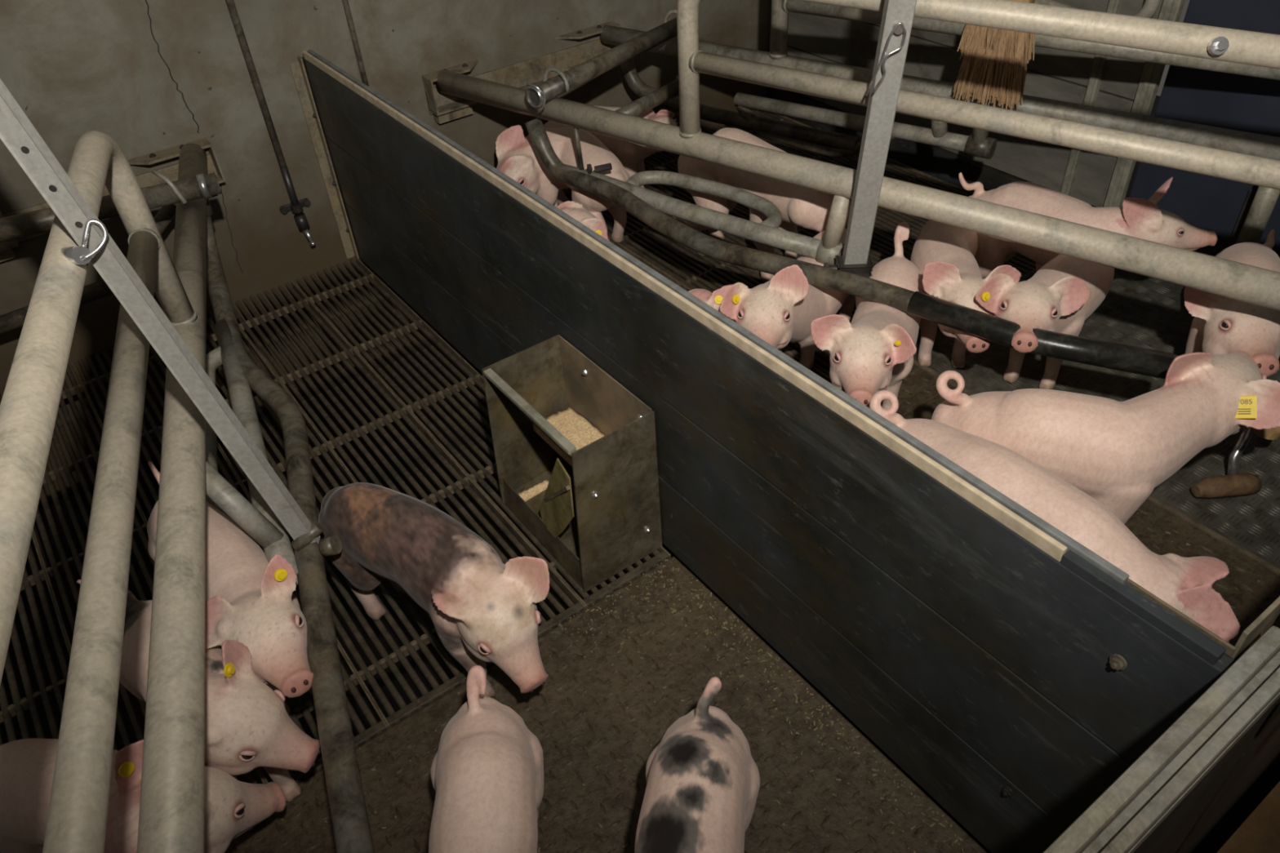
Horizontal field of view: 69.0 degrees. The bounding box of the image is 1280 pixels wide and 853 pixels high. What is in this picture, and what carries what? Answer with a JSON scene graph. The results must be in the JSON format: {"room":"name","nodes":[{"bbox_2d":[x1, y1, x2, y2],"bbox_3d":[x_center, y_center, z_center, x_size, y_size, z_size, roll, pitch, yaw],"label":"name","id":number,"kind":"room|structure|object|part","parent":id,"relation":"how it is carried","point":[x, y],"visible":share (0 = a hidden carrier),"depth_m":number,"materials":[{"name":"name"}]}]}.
{"room":"farm building","nodes":[
{"label":"farm building","id":0,"kind":"room"},
{"bbox_2d":[0,0,814,506],"bbox_3d":[-0.761,-0.866,1.966,3.600,1.900,0.121,-28,46,-25],"label":"wall","id":1,"kind":"structure","parent":0,"point":[151,76],"depth_m":2.02,"materials":[{"name":"concrete"}]},
{"bbox_2d":[0,204,176,333],"bbox_3d":[-1.285,-0.191,1.677,0.949,0.138,0.043,-29,46,-27],"label":"tube","id":2,"kind":"object","parent":1,"relation":"attached to","point":[15,319],"visible":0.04,"depth_m":1.81,"materials":[{"name":"grey metal"}]},
{"bbox_2d":[0,137,225,262],"bbox_3d":[-1.316,-0.329,1.734,1.062,0.116,0.047,-28,46,-25],"label":"wall rail","id":3,"kind":"object","parent":1,"relation":"attached to","point":[147,179],"visible":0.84,"depth_m":1.90,"materials":[{"name":"metal"}]},
{"bbox_3d":[-1.275,-0.328,1.773,0.160,0.005,0.044,-28,46,-25],"label":"bracket plate","id":4,"kind":"part","parent":3,"relation":"part of","materials":[{"name":"metal"}]},
{"bbox_3d":[-0.962,-0.554,1.891,0.172,0.005,0.044,-28,46,-25],"label":"bracket plate","id":5,"kind":"part","parent":3,"relation":"part of","materials":[{"name":"metal"}]},
{"bbox_3d":[-0.958,-0.494,1.941,0.172,0.005,0.044,-28,46,-25],"label":"bracket plate","id":6,"kind":"part","parent":3,"relation":"part of","materials":[{"name":"metal"}]},
{"bbox_2d":[0,78,374,852],"bbox_3d":[-0.541,-0.151,1.061,0.190,0.772,1.979,-16,42,-13],"label":"crate","id":7,"kind":"object","parent":1,"relation":"attached to","point":[171,815],"visible":0.96,"depth_m":0.94,"materials":[{"name":"metal"}]},
{"bbox_3d":[-0.479,0.096,0.828,0.039,0.319,1.304,-15,42,-13],"label":"rail","id":8,"kind":"part","parent":7,"relation":"part of","materials":[{"name":"grey metal"}]},
{"bbox_3d":[-0.473,0.117,0.826,0.036,0.039,1.272,-15,42,-13],"label":"rail","id":9,"kind":"part","parent":7,"relation":"part of","materials":[{"name":"grey metal"}]},
{"bbox_2d":[0,168,221,241],"bbox_3d":[-1.073,-0.348,1.585,0.673,0.067,0.052,-18,42,-16],"label":"tube","id":10,"kind":"object","parent":7,"relation":"on","point":[202,185],"visible":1,"depth_m":1.64,"materials":[{"name":"metal"}]},
{"bbox_3d":[-0.583,0.030,1.189,0.051,0.051,1.978,-15,42,-13],"label":"rail","id":11,"kind":"part","parent":7,"relation":"part of","materials":[{"name":"grey metal"}]},
{"bbox_3d":[-0.605,0.011,1.441,0.039,0.034,0.672,-20,43,-17],"label":"rail","id":12,"kind":"part","parent":7,"relation":"part of","materials":[{"name":"grey metal"}]},
{"bbox_3d":[-0.495,0.121,1.218,0.400,0.149,1.687,-28,46,-25],"label":"rail","id":13,"kind":"part","parent":7,"relation":"part of","materials":[{"name":"grey metal"}]},
{"bbox_2d":[225,0,315,246],"bbox_3d":[-0.807,-0.926,1.742,0.070,1.314,0.046,-28,46,-25],"label":"pipe","id":14,"kind":"object","parent":1,"relation":"attached to","point":[296,206],"visible":1,"depth_m":2.00,"materials":[{"name":"metal"}]},
{"bbox_2d":[342,0,368,86],"bbox_3d":[-0.630,-0.997,1.878,0.040,1.400,0.016,-28,46,-25],"label":"conduit","id":15,"kind":"object","parent":1,"relation":"attached to","point":[345,2],"visible":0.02,"depth_m":2.01,"materials":[{"name":"metal"}]},
{"bbox_2d":[422,21,621,124],"bbox_3d":[-0.267,-0.877,2.289,0.553,0.116,0.047,-28,46,-25],"label":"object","id":16,"kind":"object","parent":1,"relation":"attached to","point":[444,108],"visible":0.73,"depth_m":2.29,"materials":[{"name":"metal"}]},
{"bbox_3d":[-0.432,-0.830,2.171,0.148,0.005,0.044,-28,46,-25],"label":"bracket plate","id":17,"kind":"part","parent":16,"relation":"part of","materials":[{"name":"metal"}]},
{"bbox_3d":[-0.428,-0.771,2.221,0.148,0.005,0.044,-28,46,-25],"label":"bracket plate","id":18,"kind":"part","parent":16,"relation":"part of","materials":[{"name":"metal"}]},
{"bbox_3d":[-0.124,-0.930,2.382,0.170,0.005,0.044,-28,46,-25],"label":"bracket plate","id":19,"kind":"part","parent":16,"relation":"part of","materials":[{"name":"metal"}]},
{"bbox_3d":[-0.128,-0.989,2.332,0.170,0.005,0.044,-28,46,-25],"label":"bracket plate","id":20,"kind":"part","parent":16,"relation":"part of","materials":[{"name":"metal"}]},
{"bbox_2d":[288,49,1235,852],"bbox_3d":[-0.125,-0.120,1.493,0.046,0.496,1.972,-28,46,-25],"label":"divider","id":21,"kind":"object","parent":1,"relation":"attached to","point":[1011,669],"visible":0.96,"depth_m":1.11,"materials":[{"name":"plastic"}]},
{"bbox_2d":[481,334,662,592],"bbox_3d":[-0.106,0.056,1.453,0.151,0.282,0.258,-28,46,-25],"label":"hopper","id":22,"kind":"object","parent":21,"relation":"attached to","point":[598,516],"visible":0.99,"depth_m":1.44,"materials":[{"name":"grey metal"}]},
{"bbox_3d":[-0.182,-0.007,1.534,0.151,0.281,0.002,-28,46,-25],"label":"panel","id":23,"kind":"part","parent":22,"relation":"part of","materials":[{"name":"metal"}]},
{"bbox_2d":[518,480,549,501],"bbox_3d":[-0.184,0.112,1.577,0.068,0.022,0.016,-28,46,-25],"label":"feed","id":24,"kind":"object","parent":22,"relation":"in","point":[526,495],"visible":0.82,"depth_m":1.57,"materials":[{"name":"beige food"}]},
{"bbox_2d":[533,406,604,466],"bbox_3d":[-0.079,0.040,1.471,0.071,0.023,0.230,-28,46,-25],"label":"feed","id":25,"kind":"object","parent":22,"relation":"in","point":[575,428],"visible":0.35,"depth_m":1.50,"materials":[{"name":"beige food"}]},
{"bbox_3d":[-0.049,0.023,1.487,0.002,0.282,0.244,-28,46,-25],"label":"panel","id":26,"kind":"part","parent":22,"relation":"part of","materials":[{"name":"metal"}]},
{"bbox_3d":[-0.033,0.117,1.376,0.151,0.281,0.002,-28,46,-25],"label":"panel","id":27,"kind":"part","parent":22,"relation":"part of","materials":[{"name":"metal"}]},
{"bbox_2d":[435,0,1279,378],"bbox_3d":[0.309,-0.582,1.539,1.975,0.706,0.237,27,49,32],"label":"crate","id":28,"kind":"object","parent":1,"relation":"attached to","point":[866,188],"visible":0.98,"depth_m":1.51,"materials":[{"name":"metal"}]},
{"bbox_3d":[0.088,-0.447,1.908,0.696,0.038,0.043,25,48,30],"label":"rail","id":29,"kind":"part","parent":28,"relation":"part of","materials":[{"name":"grey metal"}]},
{"bbox_3d":[0.289,-0.379,1.740,0.378,0.131,1.331,-28,46,-25],"label":"rail","id":30,"kind":"part","parent":28,"relation":"part of","materials":[{"name":"grey metal"}]},
{"bbox_3d":[0.333,-0.448,1.673,0.608,0.051,1.909,-28,46,-25],"label":"rail","id":31,"kind":"part","parent":28,"relation":"part of","materials":[{"name":"grey metal"}]},
{"bbox_3d":[0.592,-0.464,1.394,1.302,0.319,0.039,24,48,29],"label":"rail","id":32,"kind":"part","parent":28,"relation":"part of","materials":[{"name":"grey metal"}]},
{"bbox_3d":[0.605,-0.446,1.396,1.270,0.039,0.036,24,48,29],"label":"rail","id":33,"kind":"part","parent":28,"relation":"part of","materials":[{"name":"grey metal"}]},
{"bbox_2d":[600,0,1279,244],"bbox_3d":[0.599,-0.786,1.886,1.693,0.670,0.048,22,47,28],"label":"crate","id":34,"kind":"object","parent":1,"relation":"attached to","point":[978,144],"visible":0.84,"depth_m":1.96,"materials":[{"name":"grey metal"}]},
{"bbox_2d":[524,8,677,111],"bbox_3d":[-0.065,-0.822,2.064,0.070,0.065,0.527,24,48,29],"label":"tube","id":35,"kind":"object","parent":34,"relation":"on","point":[536,95],"visible":0.87,"depth_m":2.02,"materials":[{"name":"metal"}]},
{"bbox_2d":[614,78,679,115],"bbox_3d":[0.031,-0.759,2.159,0.033,0.033,0.262,26,49,31],"label":"tube","id":36,"kind":"object","parent":34,"relation":"attached to","point":[661,95],"visible":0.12,"depth_m":2.14,"materials":[{"name":"grey metal"}]},
{"bbox_3d":[0.221,-0.793,2.238,0.662,0.143,0.040,22,47,27],"label":"rail","id":37,"kind":"part","parent":34,"relation":"part of","materials":[{"name":"grey metal"}]},
{"bbox_3d":[0.789,-0.759,1.734,1.222,0.307,0.039,22,47,28],"label":"rail","id":38,"kind":"part","parent":34,"relation":"part of","materials":[{"name":"grey metal"}]},
{"bbox_3d":[0.467,-0.691,2.101,0.570,0.035,0.033,22,47,28],"label":"rail","id":39,"kind":"part","parent":34,"relation":"part of","materials":[{"name":"grey metal"}]},
{"bbox_3d":[0.606,-0.707,1.955,0.579,0.044,1.619,-28,46,-25],"label":"rail","id":40,"kind":"part","parent":34,"relation":"part of","materials":[{"name":"grey metal"}]},
{"bbox_2d":[953,0,1035,110],"bbox_3d":[0.681,-0.742,1.766,0.137,0.252,0.072,22,47,28],"label":"brush","id":41,"kind":"object","parent":34,"relation":"hanging from","point":[994,63],"visible":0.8,"depth_m":1.78,"materials":[{"name":"brown wood"}]},
{"bbox_3d":[0.804,-0.727,1.749,1.190,0.039,0.036,22,47,28],"label":"rail","id":42,"kind":"part","parent":34,"relation":"part of","materials":[{"name":"grey metal"}]},
{"bbox_3d":[1.149,-0.395,1.726,0.036,0.220,0.036,-28,46,-25],"label":"post","id":43,"kind":"part","parent":34,"relation":"part of","materials":[{"name":"grey metal"}]},
{"bbox_2d":[766,0,1185,207],"bbox_3d":[0.710,-1.057,2.184,0.040,0.946,1.142,-28,46,-25],"label":"wall","id":44,"kind":"structure","parent":1,"relation":"attached to","point":[1096,180],"depth_m":2.20,"materials":[{"name":"plastic"}]},
{"bbox_3d":[0.963,-0.842,1.897,0.022,0.820,0.020,-28,46,-25],"label":"post","id":45,"kind":"part","parent":44,"relation":"part of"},
{"bbox_2d":[1035,0,1160,17],"bbox_3d":[0.830,-0.966,1.968,0.027,0.170,0.572,-28,46,-25],"label":"tube","id":46,"kind":"object","parent":44,"relation":"attached to","point":[1149,7],"visible":0.27,"depth_m":1.81,"materials":[{"name":"grey metal"}]},
{"bbox_3d":[1.031,-0.785,1.824,0.022,0.820,0.034,-28,46,-25],"label":"post","id":47,"kind":"part","parent":44,"relation":"part of","materials":[{"name":"grey metal"}]},
{"bbox_2d":[0,94,1279,852],"bbox_3d":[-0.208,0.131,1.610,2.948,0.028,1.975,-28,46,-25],"label":"floor","id":48,"kind":"structure","parent":0,"point":[608,732],"depth_m":1.42,"materials":[{"name":"brown concrete"}]},
{"bbox_2d":[0,738,285,852],"bbox_3d":[-0.596,0.439,1.040,0.354,0.288,0.156,3,41,9],"label":"piglet","id":49,"kind":"object","parent":48,"relation":"on","point":[233,806],"visible":0.52,"depth_m":0.98,"materials":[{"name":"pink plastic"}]},
{"bbox_2d":[76,579,320,831],"bbox_3d":[-0.550,0.331,1.156,0.393,0.298,0.122,28,50,32],"label":"piglet","id":50,"kind":"object","parent":48,"relation":"on","point":[248,726],"visible":0.45,"depth_m":1.05,"materials":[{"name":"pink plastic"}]},
{"bbox_2d":[146,461,313,714],"bbox_3d":[-0.546,0.242,1.256,0.133,0.303,0.487,-32,47,-29],"label":"piglet","id":51,"kind":"object","parent":48,"relation":"on","point":[251,601],"visible":0.55,"depth_m":1.12,"materials":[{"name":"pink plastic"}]},
{"bbox_2d":[318,482,549,697],"bbox_3d":[-0.280,0.225,1.278,0.437,0.271,0.132,27,49,31],"label":"piglet","id":52,"kind":"object","parent":48,"relation":"on","point":[481,608],"visible":0.98,"depth_m":1.18},
{"bbox_2d":[428,665,543,852],"bbox_3d":[-0.158,0.498,0.951,0.125,0.264,0.439,-6,40,-2],"label":"piglet","id":53,"kind":"object","parent":48,"relation":"on","point":[486,771],"visible":1,"depth_m":0.94},
{"bbox_2d":[495,124,630,242],"bbox_3d":[-0.173,-0.567,2.201,0.326,0.274,0.230,2,41,7],"label":"piglet","id":54,"kind":"object","parent":48,"relation":"on","point":[517,157],"visible":0.45,"depth_m":2.14},
{"bbox_2d":[543,105,677,204],"bbox_3d":[-0.060,-0.677,2.329,0.437,0.263,0.169,13,43,20],"label":"piglet","id":55,"kind":"object","parent":48,"relation":"on","point":[631,155],"visible":0.22,"depth_m":2.27},
{"bbox_2d":[634,676,759,852],"bbox_3d":[0.029,0.495,0.939,0.140,0.262,0.421,11,43,17],"label":"piglet","id":56,"kind":"object","parent":48,"relation":"on","point":[703,778],"visible":1,"depth_m":0.93},
{"bbox_2d":[677,127,850,282],"bbox_3d":[0.269,-0.468,2.028,0.461,0.296,0.170,30,51,34],"label":"piglet","id":57,"kind":"object","parent":48,"relation":"on","point":[799,206],"visible":0.36,"depth_m":1.97},
{"bbox_2d":[281,512,1259,852],"bbox_3d":[0.249,0.390,1.249,1.349,0.002,0.718,-28,46,-25],"label":"spilled feed","id":58,"kind":"object","parent":48,"relation":"on","point":[665,560],"visible":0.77,"depth_m":1.28,"materials":[{"name":"beige food"}]},
{"bbox_2d":[720,208,865,369],"bbox_3d":[0.290,-0.233,1.736,0.146,0.313,0.528,19,45,25],"label":"piglet","id":59,"kind":"object","parent":48,"relation":"on","point":[780,311],"visible":0.57,"depth_m":1.56,"materials":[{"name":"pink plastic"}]},
{"bbox_2d":[810,222,924,409],"bbox_3d":[0.416,-0.141,1.627,0.163,0.301,0.513,14,43,20],"label":"piglet","id":60,"kind":"object","parent":48,"relation":"on","point":[871,353],"visible":0.84,"depth_m":1.46,"materials":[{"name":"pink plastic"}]},
{"bbox_2d":[910,219,1021,368],"bbox_3d":[0.604,-0.265,1.777,0.170,0.274,0.515,4,41,10],"label":"piglet","id":61,"kind":"object","parent":48,"relation":"on","point":[944,255],"visible":0.65,"depth_m":1.70,"materials":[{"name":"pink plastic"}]},
{"bbox_2d":[975,253,1114,389],"bbox_3d":[0.745,-0.214,1.698,0.158,0.283,0.515,23,47,29],"label":"piglet","id":62,"kind":"object","parent":48,"relation":"on","point":[1063,292],"visible":0.77,"depth_m":1.55,"materials":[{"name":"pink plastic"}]},
{"bbox_2d":[869,390,1239,643],"bbox_3d":[0.512,0.178,1.244,0.161,0.298,0.541,-28,46,-25],"label":"piglet","id":63,"kind":"object","parent":48,"relation":"on","point":[1184,584],"visible":0.34,"depth_m":1.11},
{"bbox_2d":[958,172,1217,330],"bbox_3d":[0.820,-0.330,1.800,0.466,0.319,0.177,24,48,29],"label":"piglet","id":64,"kind":"object","parent":48,"relation":"on","point":[1140,218],"visible":0.52,"depth_m":1.70},
{"bbox_2d":[931,350,1279,524],"bbox_3d":[0.706,0.038,1.371,0.532,0.326,0.240,-8,40,-4],"label":"piglet","id":65,"kind":"object","parent":48,"relation":"on","point":[1115,452],"visible":0.7,"depth_m":1.27,"materials":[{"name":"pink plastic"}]},
{"bbox_2d":[1237,408,1250,414],"bbox_3d":[0.830,-0.021,1.278,0.016,0.011,0.005,17,45,23],"label":"print","id":66,"kind":"object","parent":65,"relation":"on","point":[1240,411],"depth_m":1.28},
{"bbox_2d":[1239,399,1252,404],"bbox_3d":[0.830,-0.034,1.278,0.018,0.011,0.004,17,45,23],"label":"print","id":67,"kind":"object","parent":65,"relation":"on","point":[1241,401],"depth_m":1.28},
{"bbox_2d":[1128,0,1279,257],"bbox_3d":[1.354,-0.507,1.515,0.039,0.900,1.000,-28,46,-25],"label":"panel","id":68,"kind":"object","parent":48,"relation":"on","point":[1248,104],"visible":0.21,"depth_m":1.84,"materials":[{"name":"plastic"}]},
{"bbox_2d":[1042,595,1279,852],"bbox_3d":[0.440,0.398,0.826,3.300,0.501,0.074,-28,46,-25],"label":"panel","id":69,"kind":"object","parent":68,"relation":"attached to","point":[1168,800],"visible":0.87,"depth_m":0.68,"materials":[{"name":"plastic"}]},
{"bbox_3d":[-0.185,0.734,0.515,1.752,0.462,0.024,-28,46,-25],"label":"panel","id":70,"kind":"part","parent":69,"relation":"part of","materials":[{"name":"plastic"}]},
{"bbox_3d":[1.149,0.038,1.220,1.525,0.462,0.024,-28,46,-25],"label":"panel","id":71,"kind":"part","parent":69,"relation":"part of","materials":[{"name":"plastic"}]},
{"bbox_3d":[1.209,-0.380,1.888,0.016,0.220,0.016,-28,46,-25],"label":"leg","id":72,"kind":"part","parent":68,"relation":"part of","materials":[{"name":"metal"}]},
{"bbox_2d":[1183,229,1279,377],"bbox_3d":[1.018,-0.161,1.596,0.180,0.304,0.473,23,47,28],"label":"piglet","id":73,"kind":"object","parent":48,"relation":"on","point":[1220,325],"visible":0.54,"depth_m":1.45},
{"bbox_2d":[1191,426,1279,497],"bbox_3d":[0.990,0.044,1.502,0.211,0.110,0.076,-28,46,-25],"label":"toy","id":74,"kind":"object","parent":48,"relation":"on","point":[1233,484],"visible":0.77,"depth_m":1.49,"materials":[{"name":"brown wood"}]},
{"bbox_3d":[0.975,0.045,1.516,0.023,0.085,0.063,16,44,23],"label":"rod","id":75,"kind":"part","parent":74,"relation":"part of","materials":[{"name":"metal"}]},
{"bbox_2d":[1217,781,1279,852],"bbox_3d":[1.089,1.089,0.399,6.000,0.060,1.950,-28,46,-25],"label":"floor","id":76,"kind":"structure","parent":0,"point":[1260,833],"depth_m":1.10,"materials":[{"name":"brown concrete"}]},
{"bbox_3d":[-0.277,-0.179,1.979,0.164,0.020,1.119,-28,46,-25],"label":"floor","id":77,"kind":"structure","parent":0,"visible":0},
{"bbox_2d":[688,284,735,321],"bbox_3d":[-0.006,-0.154,1.715,0.420,0.253,0.174,20,46,26],"label":"piglet","id":78,"kind":"object","parent":77,"relation":"on","point":[714,300],"visible":0.02,"depth_m":1.61,"materials":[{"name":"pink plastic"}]},
{"bbox_3d":[-0.145,-0.248,2.048,0.164,0.020,1.119,-28,46,-25],"label":"floor","id":79,"kind":"structure","parent":0,"visible":0},
{"bbox_2d":[555,200,609,240],"bbox_3d":[-0.260,-0.391,2.037,0.447,0.227,0.135,4,41,10],"label":"piglet","id":80,"kind":"object","parent":79,"relation":"on","point":[575,210],"visible":0.12,"depth_m":1.93,"materials":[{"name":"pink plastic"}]}
]}

